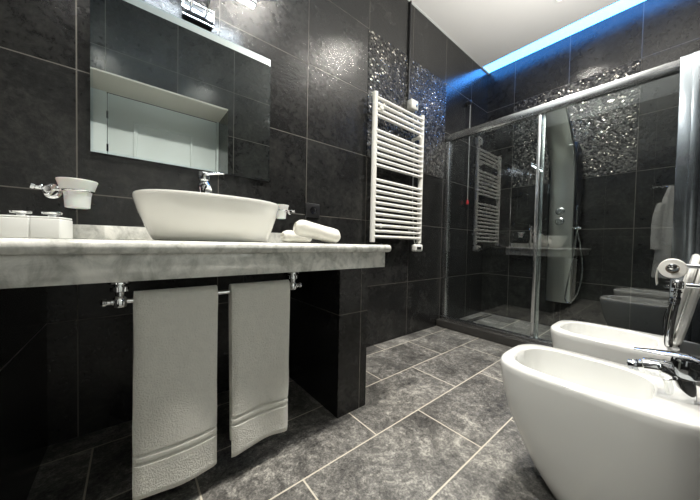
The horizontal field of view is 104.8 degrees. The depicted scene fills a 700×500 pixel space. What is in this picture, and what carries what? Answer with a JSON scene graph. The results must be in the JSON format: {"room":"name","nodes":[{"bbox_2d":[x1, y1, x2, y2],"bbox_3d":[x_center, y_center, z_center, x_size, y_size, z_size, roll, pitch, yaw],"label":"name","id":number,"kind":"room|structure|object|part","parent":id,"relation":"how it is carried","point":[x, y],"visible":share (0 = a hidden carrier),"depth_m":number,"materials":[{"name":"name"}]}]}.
{"room":"bathroom","nodes":[
{"label":"bathroom","id":0,"kind":"room"},
{"bbox_2d":[0,0,488,445],"bbox_3d":[0.062,-0.698,2.035,4.145,2.890,0.120,0,2,-39],"label":"wall","id":1,"kind":"structure","parent":0,"point":[317,50],"depth_m":1.55,"materials":[{"name":"tile"}]},
{"bbox_2d":[29,183,94,198],"bbox_3d":[-1.048,-0.217,0.991,0.173,0.052,0.105,1,1,-17],"label":"holder","id":2,"kind":"object","parent":1,"relation":"attached to","point":[50,190],"visible":0.91,"depth_m":0.96,"materials":[{"name":"silver metal"}]},
{"bbox_2d":[55,177,97,208],"bbox_3d":[-1.008,-0.206,0.997,0.112,0.102,0.112,0,2,-39],"label":"dish","id":3,"kind":"object","parent":2,"relation":"in","point":[72,199],"visible":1,"depth_m":0.97,"materials":[{"name":"white ceramic"}]},
{"bbox_2d":[72,224,284,242],"bbox_3d":[-0.871,-0.072,1.208,1.406,0.056,0.020,0,2,-39],"label":"backsplash","id":4,"kind":"structure","parent":1,"relation":"attached to","point":[80,231],"depth_m":1.11,"materials":[{"name":"stone"}]},
{"bbox_2d":[90,0,270,180],"bbox_3d":[-0.740,-0.728,1.292,0.731,0.675,0.015,0,2,-39],"label":"wall mirror","id":5,"kind":"object","parent":1,"relation":"attached to","point":[165,88],"visible":1,"depth_m":1.23,"materials":[{"name":"clear mirror"}]},
{"bbox_2d":[182,0,256,30],"bbox_3d":[-0.686,-1.155,1.230,0.470,0.153,0.152,0,2,-39],"label":"lamp","id":6,"kind":"object","parent":1,"relation":"attached to","point":[203,16],"visible":1,"depth_m":1.27,"materials":[{"name":"silver metal"}]},
{"bbox_3d":[-0.705,-1.162,1.206,0.012,0.100,0.110,0,2,-39],"label":"arm","id":7,"kind":"part","parent":6,"relation":"part of","materials":[{"name":"silver metal"}]},
{"bbox_3d":[-0.714,-1.118,1.268,0.133,0.077,0.005,0,2,-39],"label":"plate frame","id":8,"kind":"part","parent":6,"relation":"part of","materials":[{"name":"silver metal"}]},
{"bbox_3d":[-0.655,-1.162,1.248,0.012,0.100,0.110,0,2,-39],"label":"arm","id":9,"kind":"part","parent":6,"relation":"part of","materials":[{"name":"silver metal"}]},
{"bbox_2d":[238,0,254,8],"bbox_3d":[-0.648,-1.198,1.184,0.454,0.005,0.026,0,2,-39],"label":"diffuser","id":10,"kind":"object","parent":6,"relation":"attached to","point":[251,3],"depth_m":1.31,"materials":[{"name":"white"}]},
{"bbox_2d":[279,209,294,214],"bbox_3d":[-0.381,-0.221,1.542,0.097,0.039,0.138,2,2,27],"label":"holder","id":11,"kind":"object","parent":1,"relation":"attached to","point":[289,212],"visible":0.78,"depth_m":1.54,"materials":[{"name":"silver metal"}]},
{"bbox_2d":[276,204,288,218],"bbox_3d":[-0.384,-0.212,1.504,0.083,0.076,0.083,0,2,-39],"label":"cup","id":12,"kind":"object","parent":11,"relation":"in","point":[281,214],"visible":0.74,"depth_m":1.48,"materials":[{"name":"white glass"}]},
{"bbox_2d":[305,203,319,217],"bbox_3d":[-0.238,-0.253,1.723,0.103,0.088,0.012,0,2,-39],"label":"wall socket","id":13,"kind":"object","parent":1,"relation":"attached to","point":[312,210],"visible":1,"depth_m":1.72,"materials":[{"name":"black plastic"}]},
{"bbox_2d":[370,91,424,251],"bbox_3d":[0.383,-0.569,2.157,0.600,1.164,0.096,0,2,-39],"label":"towel radiator","id":14,"kind":"object","parent":1,"relation":"attached to","point":[418,247],"visible":1,"depth_m":2.09,"materials":[{"name":"white metal"}]},
{"bbox_2d":[366,29,445,178],"bbox_3d":[0.529,-1.165,2.323,1.030,0.928,0.014,0,2,-39],"label":"mosaic","id":15,"kind":"object","parent":1,"relation":"attached to","point":[387,65],"visible":0.79,"depth_m":2.26,"materials":[{"name":"tile"}]},
{"bbox_2d":[407,1,417,243],"bbox_3d":[0.532,-1.061,2.287,0.104,2.031,0.057,0,2,-39],"label":"pipe","id":16,"kind":"object","parent":1,"relation":"attached to","point":[412,105],"visible":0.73,"depth_m":2.26,"materials":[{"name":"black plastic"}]},
{"bbox_2d":[408,0,489,73],"bbox_3d":[0.132,-2.089,1.949,3.905,0.022,0.014,0,2,-39],"label":"trim","id":17,"kind":"structure","parent":1,"relation":"attached to","point":[413,4],"depth_m":2.63,"materials":[{"name":"white paint"}]},
{"bbox_2d":[466,100,471,203],"bbox_3d":[1.274,-1.050,2.902,0.052,1.112,0.042,0,2,-39],"label":"pull cord","id":18,"kind":"object","parent":1,"relation":"hanging from","point":[469,102],"visible":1,"depth_m":2.90,"materials":[{"name":"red plastic"}]},
{"bbox_2d":[26,312,555,499],"bbox_3d":[0.726,0.841,1.219,4.145,0.120,2.320,0,2,-39],"label":"floor","id":19,"kind":"structure","parent":0,"point":[435,421],"depth_m":1.05,"materials":[{"name":"tile"}]},
{"bbox_2d":[0,286,47,499],"bbox_3d":[-1.119,0.379,0.691,0.373,0.757,0.539,0,2,-39],"label":"support pillar","id":20,"kind":"structure","parent":19,"relation":"on","point":[23,311],"depth_m":0.79,"materials":[{"name":"stone"}]},
{"bbox_2d":[0,224,390,288],"bbox_3d":[-0.611,-0.009,1.023,1.580,0.162,0.638,0,2,-39],"label":"countertop","id":21,"kind":"structure","parent":20,"relation":"on","point":[94,254],"depth_m":0.74,"materials":[{"name":"stone"}]},
{"bbox_2d":[0,209,32,237],"bbox_3d":[-0.936,-0.074,0.766,0.066,0.078,0.066,1,2,-22],"label":"lidded jar","id":22,"kind":"object","parent":21,"relation":"on","point":[18,225],"visible":0.76,"depth_m":0.74,"materials":[{"name":"white ceramic"}]},
{"bbox_3d":[-0.936,-0.105,0.766,0.044,0.016,0.044,0,2,-39],"label":"knob","id":23,"kind":"part","parent":22,"relation":"part of","materials":[{"name":"silver metal"}]},
{"bbox_2d":[30,211,72,238],"bbox_3d":[-0.875,-0.073,0.791,0.066,0.078,0.066,1,2,-22],"label":"lidded jar","id":24,"kind":"object","parent":21,"relation":"on","point":[51,226],"visible":0.98,"depth_m":0.77,"materials":[{"name":"white ceramic"}]},
{"bbox_3d":[-0.874,-0.104,0.791,0.044,0.016,0.044,0,2,-39],"label":"knob","id":25,"kind":"part","parent":24,"relation":"part of","materials":[{"name":"silver metal"}]},
{"bbox_2d":[100,272,301,308],"bbox_3d":[-0.414,0.083,0.873,0.580,0.146,0.052,0,2,-39],"label":"towel rail","id":26,"kind":"object","parent":21,"relation":"attached to","point":[120,300],"visible":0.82,"depth_m":0.71,"materials":[{"name":"silver metal"}]},
{"bbox_3d":[-0.421,0.137,0.869,0.545,0.014,0.014,0,2,-39],"label":"rail","id":27,"kind":"part","parent":26,"relation":"part of","materials":[{"name":"silver metal"}]},
{"bbox_2d":[132,285,217,499],"bbox_3d":[-0.512,0.404,0.803,0.213,0.584,0.056,0,2,-39],"label":"hand towel","id":28,"kind":"object","parent":26,"relation":"hanging from","point":[175,330],"visible":1,"depth_m":0.78,"materials":[{"name":"white fabric"}]},
{"bbox_2d":[229,280,289,457],"bbox_3d":[-0.319,0.399,0.960,0.209,0.573,0.055,0,2,-39],"label":"hand towel","id":29,"kind":"object","parent":26,"relation":"hanging from","point":[259,312],"visible":1,"depth_m":0.93,"materials":[{"name":"white fabric"}]},
{"bbox_2d":[132,189,278,241],"bbox_3d":[-0.548,-0.115,1.078,0.506,0.161,0.385,0,2,-39],"label":"washbasin","id":30,"kind":"object","parent":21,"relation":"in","point":[166,215],"visible":0.98,"depth_m":0.92,"materials":[{"name":"white ceramic"}]},
{"bbox_2d":[197,171,223,192],"bbox_3d":[-0.633,-0.203,1.242,0.108,0.325,0.171,0,2,-39],"label":"mixer","id":31,"kind":"object","parent":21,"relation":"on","point":[204,178],"visible":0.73,"depth_m":1.24,"materials":[{"name":"silver metal"}]},
{"bbox_3d":[-0.644,-0.259,1.211,0.029,0.058,0.141,0,2,-35],"label":"spout","id":32,"kind":"part","parent":31,"relation":"part of","materials":[{"name":"silver metal"}]},
{"bbox_3d":[-0.645,-0.352,1.270,0.095,0.028,0.028,1,2,-23],"label":"lever","id":33,"kind":"part","parent":31,"relation":"part of","materials":[{"name":"silver metal"}]},
{"bbox_2d":[280,230,311,242],"bbox_3d":[-0.271,-0.067,1.370,0.083,0.062,0.169,2,2,44],"label":"rolled towel","id":34,"kind":"object","parent":21,"relation":"on","point":[288,236],"visible":0.73,"depth_m":1.32,"materials":[{"name":"white fabric"}]},
{"bbox_2d":[293,220,340,243],"bbox_3d":[-0.153,-0.084,1.269,0.225,0.106,0.102,0,2,-25],"label":"rolled towel","id":35,"kind":"object","parent":21,"relation":"on","point":[303,228],"visible":1,"depth_m":1.23,"materials":[{"name":"white fabric"}]},
{"bbox_2d":[286,268,367,417],"bbox_3d":[-0.154,0.379,1.477,0.171,0.757,0.539,0,2,-39],"label":"support pillar","id":36,"kind":"structure","parent":19,"relation":"on","point":[328,321],"depth_m":1.30,"materials":[{"name":"tile"}]},
{"bbox_2d":[467,314,491,321],"bbox_3d":[1.373,0.749,2.923,0.620,0.007,0.060,0,2,-39],"label":"floor drain","id":37,"kind":"object","parent":19,"relation":"on","point":[485,315],"visible":0.56,"depth_m":2.94,"materials":[{"name":"silver metal"}]},
{"bbox_2d":[436,318,552,346],"bbox_3d":[1.410,0.740,2.081,0.141,0.068,1.598,0,2,-39],"label":"shower curb","id":38,"kind":"object","parent":19,"relation":"on","point":[504,339],"visible":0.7,"depth_m":2.30,"materials":[{"name":"grey stone"}]},
{"bbox_2d":[441,51,699,345],"bbox_3d":[1.444,-0.201,2.071,0.062,1.813,1.598,0,2,-39],"label":"shower door frame","id":39,"kind":"structure","parent":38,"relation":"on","point":[686,207],"depth_m":1.54,"materials":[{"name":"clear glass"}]},
{"bbox_3d":[1.387,0.691,2.144,0.044,0.023,1.469,0,2,-39],"label":"rail","id":40,"kind":"part","parent":39,"relation":"part of","materials":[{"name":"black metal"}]},
{"bbox_3d":[1.423,-1.072,2.101,0.044,0.063,1.469,0,2,-39],"label":"rail","id":41,"kind":"part","parent":39,"relation":"part of","materials":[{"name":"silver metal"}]},
{"bbox_2d":[501,344,699,499],"bbox_3d":[0.765,0.588,0.847,0.345,0.405,0.501,0,2,-39],"label":"bidet","id":42,"kind":"object","parent":19,"relation":"on","point":[592,428],"visible":0.96,"depth_m":0.74,"materials":[{"name":"white ceramic"}]},
{"bbox_2d":[627,347,699,403],"bbox_3d":[0.857,0.332,0.728,0.058,0.122,0.153,0,2,-39],"label":"mixer","id":43,"kind":"object","parent":42,"relation":"on","point":[679,375],"visible":1,"depth_m":0.70,"materials":[{"name":"silver metal"}]},
{"bbox_3d":[0.857,0.279,0.728,0.042,0.018,0.124,0,2,-39],"label":"lever","id":44,"kind":"part","parent":43,"relation":"part of","materials":[{"name":"silver metal"}]},
{"bbox_2d":[550,254,699,386],"bbox_3d":[1.254,0.390,1.243,0.355,0.802,0.511,0,2,-39],"label":"toilet","id":45,"kind":"object","parent":19,"relation":"on","point":[609,343],"visible":0.43,"depth_m":1.17,"materials":[{"name":"white ceramic"}]},
{"bbox_3d":[1.250,0.593,1.248,0.355,0.395,0.511,0,2,-39],"label":"bowl","id":46,"kind":"part","parent":45,"relation":"part of","materials":[{"name":"white ceramic"}]},
{"bbox_3d":[1.363,0.199,1.108,0.344,0.369,0.082,0,2,-39],"label":"seat","id":47,"kind":"part","parent":45,"relation":"part of","materials":[{"name":"white plastic"}]},
{"bbox_3d":[1.380,0.189,1.088,0.344,0.389,0.086,0,2,-39],"label":"lid","id":48,"kind":"part","parent":45,"relation":"part of","materials":[{"name":"white plastic"}]},
{"bbox_2d":[411,0,618,66],"bbox_3d":[0.785,-2.127,1.146,4.145,0.160,2.320,0,2,-39],"label":"ceiling","id":49,"kind":"structure","parent":0,"point":[488,31],"depth_m":2.41,"materials":[{"name":"white paint"}]},
{"bbox_2d":[484,0,644,71],"bbox_3d":[2.079,-2.083,2.502,0.183,0.058,1.582,0,2,-39],"label":"led light strip","id":50,"kind":"object","parent":49,"relation":"attached to","point":[619,6],"visible":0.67,"depth_m":2.55,"materials":[{"name":"glowing blue light-emitting plastic"}]},
{"bbox_2d":[481,0,699,335],"bbox_3d":[2.203,-0.668,2.592,0.120,2.890,1.720,0,2,-39],"label":"wall","id":51,"kind":"structure","parent":0,"point":[626,233],"depth_m":2.40,"materials":[{"name":"stone"}]},
{"bbox_2d":[542,107,584,303],"bbox_3d":[1.961,-0.392,2.507,0.358,1.781,0.295,0,2,-39],"label":"shower column","id":52,"kind":"structure","parent":51,"relation":"attached to","point":[566,176],"depth_m":2.53,"materials":[{"name":"silver metal"}]},
{"bbox_3d":[1.987,-0.272,2.555,0.043,0.072,0.072,0,2,-39],"label":"control knob","id":53,"kind":"part","parent":52,"relation":"part of","materials":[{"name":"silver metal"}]},
{"bbox_3d":[1.989,-0.367,2.553,0.043,0.072,0.072,0,2,-39],"label":"control knob","id":54,"kind":"part","parent":52,"relation":"part of","materials":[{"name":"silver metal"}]},
{"bbox_3d":[2.067,-0.341,2.596,0.075,1.330,0.264,0,2,-39],"label":"panel","id":55,"kind":"part","parent":52,"relation":"part of","materials":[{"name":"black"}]},
{"bbox_2d":[564,206,582,302],"bbox_3d":[2.071,0.048,2.477,0.063,0.902,0.131,0,2,-39],"label":"shower hose","id":56,"kind":"object","parent":52,"relation":"attached to","point":[577,207],"visible":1,"depth_m":2.45,"materials":[{"name":"silver metal"}]},
{"bbox_2d":[511,59,640,187],"bbox_3d":[2.109,-1.140,2.617,0.014,0.928,0.952,0,2,-39],"label":"mosaic","id":57,"kind":"object","parent":51,"relation":"attached to","point":[605,127],"visible":0.79,"depth_m":2.45,"materials":[{"name":"tile"}]},
{"bbox_3d":[1.267,-0.638,0.554,3.905,2.890,0.500,0,2,-39],"label":"wall","id":58,"kind":"structure","parent":0,"visible":0},
{"bbox_2d":[667,264,699,269],"bbox_3d":[1.194,0.059,0.928,0.159,0.048,0.126,0,2,-39],"label":"toilet roll holder","id":59,"kind":"object","parent":58,"relation":"attached to","point":[670,266],"visible":0.84,"depth_m":0.95,"materials":[{"name":"silver metal"}]},
{"bbox_2d":[655,259,687,284],"bbox_3d":[1.150,0.079,0.964,0.100,0.095,0.071,0,2,-39],"label":"toilet roll","id":60,"kind":"object","parent":59,"relation":"on","point":[662,268],"visible":0.98,"depth_m":0.93,"materials":[{"name":"white paper"}]},
{"bbox_3d":[1.198,0.059,0.930,0.149,0.048,0.123,0,2,-39],"label":"arm","id":61,"kind":"part","parent":59,"relation":"part of","materials":[{"name":"silver metal"}]},
{"bbox_2d":[671,280,699,288],"bbox_3d":[1.098,0.115,0.845,0.052,0.052,0.115,0,2,-39],"label":"bracket","id":62,"kind":"object","parent":58,"relation":"attached to","point":[676,284],"visible":1,"depth_m":0.87,"materials":[{"name":"silver metal"}]},
{"bbox_2d":[663,289,682,346],"bbox_3d":[1.063,0.224,0.888,0.024,0.194,0.038,0,2,-39],"label":"hand spray","id":63,"kind":"object","parent":62,"relation":"hanging from","point":[669,318],"visible":1,"depth_m":0.89,"materials":[{"name":"silver metal"}]},
{"bbox_2d":[671,280,684,288],"bbox_3d":[1.070,0.112,0.879,0.028,0.028,0.028,0,2,-39],"label":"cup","id":64,"kind":"object","parent":62,"relation":"on","point":[676,284],"depth_m":0.87,"materials":[{"name":"silver metal"}]},
{"bbox_3d":[1.107,0.116,0.834,0.052,0.052,0.085,0,2,-39],"label":"arm","id":65,"kind":"part","parent":62,"relation":"part of","materials":[{"name":"silver metal"}]}
]}

